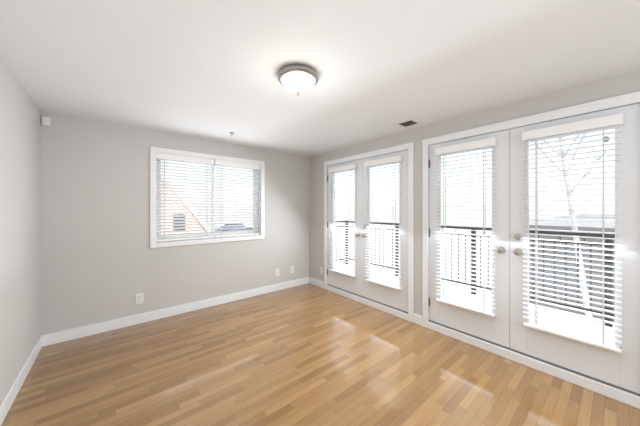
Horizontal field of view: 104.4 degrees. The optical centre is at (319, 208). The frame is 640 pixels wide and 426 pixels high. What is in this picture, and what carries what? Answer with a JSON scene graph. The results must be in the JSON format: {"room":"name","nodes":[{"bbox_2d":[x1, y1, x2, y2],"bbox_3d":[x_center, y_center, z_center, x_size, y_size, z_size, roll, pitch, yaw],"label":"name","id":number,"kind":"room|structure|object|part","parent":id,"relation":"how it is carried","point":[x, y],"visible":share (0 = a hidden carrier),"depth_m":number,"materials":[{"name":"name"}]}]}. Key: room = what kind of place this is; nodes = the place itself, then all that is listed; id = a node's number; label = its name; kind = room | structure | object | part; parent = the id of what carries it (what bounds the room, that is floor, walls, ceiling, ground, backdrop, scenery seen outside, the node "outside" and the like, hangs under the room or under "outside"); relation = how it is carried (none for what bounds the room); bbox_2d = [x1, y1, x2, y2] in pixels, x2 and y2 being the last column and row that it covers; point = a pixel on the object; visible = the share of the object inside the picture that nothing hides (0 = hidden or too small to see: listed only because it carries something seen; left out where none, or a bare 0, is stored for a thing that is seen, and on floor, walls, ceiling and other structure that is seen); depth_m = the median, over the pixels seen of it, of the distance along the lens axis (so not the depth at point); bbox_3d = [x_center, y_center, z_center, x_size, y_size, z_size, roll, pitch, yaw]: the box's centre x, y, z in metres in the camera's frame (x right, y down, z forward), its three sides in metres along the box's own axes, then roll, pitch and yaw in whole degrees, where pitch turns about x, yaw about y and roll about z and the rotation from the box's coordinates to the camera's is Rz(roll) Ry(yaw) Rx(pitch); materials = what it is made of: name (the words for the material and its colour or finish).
{"room":"empty living room","nodes":[
{"label":"empty living room","id":0,"kind":"room"},
{"bbox_2d":[0,59,39,404],"bbox_3d":[-0.801,0.210,-0.110,0.200,2.440,6.800,0,0,-40],"label":"wall","id":1,"kind":"structure","parent":0,"point":[19,223],"depth_m":1.96,"materials":[{"name":"grey paint"}]},
{"bbox_2d":[0,336,41,425],"bbox_3d":[-0.715,1.371,-0.047,0.014,0.118,6.786,0,0,-40],"label":"baseboard","id":2,"kind":"structure","parent":1,"relation":"attached to","point":[9,399],"depth_m":1.93,"materials":[{"name":"white wood"}]},
{"bbox_2d":[40,112,308,335],"bbox_3d":[-1.617,0.210,3.761,3.890,2.440,0.200,0,0,-40],"label":"wall","id":3,"kind":"structure","parent":0,"point":[101,260],"depth_m":3.02,"materials":[{"name":"grey paint"}]},
{"bbox_2d":[42,116,49,125],"bbox_3d":[-2.854,-0.915,2.583,0.058,0.090,0.034,0,0,-40],"label":"detector","id":4,"kind":"object","parent":3,"relation":"attached to","point":[45,121],"visible":0.98,"depth_m":2.57,"materials":[{"name":"white plastic"}]},
{"bbox_2d":[135,293,142,304],"bbox_3d":[-2.255,1.120,3.096,0.082,0.128,0.008,0,0,-40],"label":"electrical outlet","id":5,"kind":"object","parent":3,"relation":"attached to","point":[138,298],"visible":1,"depth_m":3.09,"materials":[{"name":"white plastic"}]},
{"bbox_2d":[42,277,308,346],"bbox_3d":[-1.549,1.371,3.679,3.490,0.118,0.014,0,0,-40],"label":"baseboard","id":6,"kind":"structure","parent":3,"relation":"attached to","point":[70,334],"depth_m":3.20,"materials":[{"name":"white wood"}]},
{"bbox_2d":[150,146,264,247],"bbox_3d":[-1.616,-0.150,3.751,1.600,1.300,0.218,0,0,-40],"label":"window","id":7,"kind":"structure","parent":3,"relation":"in","point":[155,244],"depth_m":3.59,"materials":[{"name":"white"}]},
{"bbox_3d":[-1.639,-0.150,3.779,1.480,1.180,0.066,0,0,-40],"label":"window sashes","id":8,"kind":"part","parent":7,"relation":"part of","materials":[{"name":"white plastic"}]},
{"bbox_2d":[156,152,260,241],"bbox_3d":[-1.581,-0.155,3.709,1.474,1.166,0.072,0,0,-40],"label":"window blinds","id":9,"kind":"object","parent":7,"relation":"attached to","point":[164,157],"visible":0.85,"depth_m":3.62,"materials":[{"name":"white plastic"}]},
{"bbox_2d":[0,0,639,156],"bbox_3d":[0.618,-1.060,1.068,3.890,0.100,7.200,0,0,-40],"label":"ceiling","id":10,"kind":"structure","parent":0,"point":[207,69],"depth_m":1.68,"materials":[{"name":"white paint"}]},
{"bbox_2d":[278,64,317,95],"bbox_3d":[-0.164,-0.928,1.862,0.300,0.164,0.300,0,0,-40],"label":"ceiling light fixture","id":11,"kind":"object","parent":10,"relation":"attached to","point":[298,79],"visible":1,"depth_m":1.78,"materials":[{"name":"white glass"}]},
{"bbox_2d":[392,118,424,128],"bbox_3d":[1.039,-1.006,2.925,0.270,0.008,0.270,0,0,-40],"label":"ceiling vent","id":12,"kind":"object","parent":10,"relation":"in","point":[408,123],"visible":1,"depth_m":2.92,"materials":[{"name":"white plastic"}]},
{"bbox_2d":[1,283,639,425],"bbox_3d":[0.618,1.455,1.068,3.890,0.050,7.200,0,0,-40],"label":"floor","id":13,"kind":"structure","parent":0,"point":[308,354],"depth_m":2.10,"materials":[{"name":"brown wood"}]},
{"bbox_2d":[309,68,639,396],"bbox_3d":[2.038,0.210,2.247,0.200,2.440,6.800,0,0,-40],"label":"wall","id":14,"kind":"structure","parent":0,"point":[628,82],"depth_m":3.04,"materials":[{"name":"grey paint"}]},
{"bbox_2d":[309,277,323,288],"bbox_3d":[-0.065,1.371,4.612,0.014,0.118,0.446,0,0,-40],"label":"baseboard","id":15,"kind":"structure","parent":14,"relation":"attached to","point":[316,282],"depth_m":4.60,"materials":[{"name":"white wood"}]},
{"bbox_2d":[327,150,407,311],"bbox_3d":[0.630,0.284,3.781,0.122,2.099,1.604,0,0,-40],"label":"french door","id":16,"kind":"structure","parent":14,"relation":"in","point":[360,282],"depth_m":3.68,"materials":[{"name":"white"}]},
{"bbox_2d":[324,142,413,322],"bbox_3d":[0.711,0.294,3.849,0.254,2.271,1.728,0,0,-40],"label":"door frame","id":17,"kind":"structure","parent":14,"relation":"attached to","point":[402,314],"depth_m":3.38,"materials":[{"name":"white wood"}]},
{"bbox_2d":[413,314,421,325],"bbox_3d":[1.214,1.371,3.071,0.014,0.118,0.120,0,0,-40],"label":"baseboard","id":18,"kind":"structure","parent":14,"relation":"attached to","point":[417,319],"depth_m":3.07,"materials":[{"name":"white wood"}]},
{"bbox_2d":[422,91,639,408],"bbox_3d":[1.887,0.294,2.433,0.254,2.271,1.728,0,0,-40],"label":"door frame","id":19,"kind":"structure","parent":14,"relation":"attached to","point":[601,388],"depth_m":2.31,"materials":[{"name":"white wood"}]},
{"bbox_2d":[428,103,639,393],"bbox_3d":[1.805,0.284,2.366,0.122,2.099,1.604,0,0,-40],"label":"french door","id":20,"kind":"structure","parent":14,"relation":"in","point":[505,323],"depth_m":2.19,"materials":[{"name":"white"}]},
{"label":"outside","id":21,"kind":"structure","parent":0,"visible":0},
{"bbox_2d":[335,223,491,295],"bbox_3d":[1.095,4.680,18.881,100.000,0.100,100.000,0,0,-40],"label":"ground","id":22,"kind":"structure","parent":21,"point":[449,249],"depth_m":26.40,"materials":[{"name":"white"}]},
{"bbox_2d":[161,173,210,234],"bbox_3d":[-11.328,1.305,17.015,5.700,6.650,7.600,0,0,-40],"label":"brick building","id":23,"kind":"structure","parent":22,"relation":"on","point":[179,214],"depth_m":14.74,"materials":[{"name":"white brick"}]},
{"bbox_2d":[210,226,352,241],"bbox_3d":[-9.499,3.780,36.729,21.500,1.700,19.000,0,0,-40],"label":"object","id":24,"kind":"object","parent":22,"relation":"on","point":[338,234],"depth_m":35.02,"materials":[{"name":"white"}]},
{"bbox_2d":[214,222,252,231],"bbox_3d":[-10.138,2.240,29.147,4.270,1.380,1.790,0,0,-40],"label":"car","id":25,"kind":"object","parent":24,"relation":"on","point":[232,227],"depth_m":28.25,"materials":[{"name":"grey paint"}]},
{"bbox_2d":[441,133,614,319],"bbox_3d":[5.282,-1.015,8.565,2.784,11.308,7.974,0,0,-10],"label":"tree","id":26,"kind":"object","parent":22,"relation":"on","point":[571,217],"depth_m":5.97,"materials":[{"name":"white plant"}]},
{"bbox_2d":[529,214,614,324],"bbox_3d":[27.277,2.455,0.651,23.000,4.350,38.500,0,0,-40],"label":"building","id":27,"kind":"structure","parent":22,"relation":"on","point":[600,224],"depth_m":7.09,"materials":[{"name":"grey"}]},
{"bbox_2d":[335,264,614,345],"bbox_3d":[2.008,1.475,3.652,1.550,0.150,5.800,0,0,-40],"label":"deck","id":28,"kind":"object","parent":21,"point":[585,336],"depth_m":3.26,"materials":[{"name":"white"}]},
{"bbox_2d":[335,221,346,263],"bbox_3d":[0.105,0.843,5.835,1.410,1.114,0.050,0,0,-40],"label":"balcony railing","id":29,"kind":"object","parent":28,"relation":"on","point":[335,221],"depth_m":6.23,"materials":[{"name":"grey metal"}]},
{"bbox_2d":[347,221,614,326],"bbox_3d":[2.533,0.840,4.092,0.060,1.120,5.866,0,0,-40],"label":"balcony railing","id":30,"kind":"object","parent":28,"relation":"on","point":[565,233],"depth_m":3.38,"materials":[{"name":"grey metal"}]}
]}

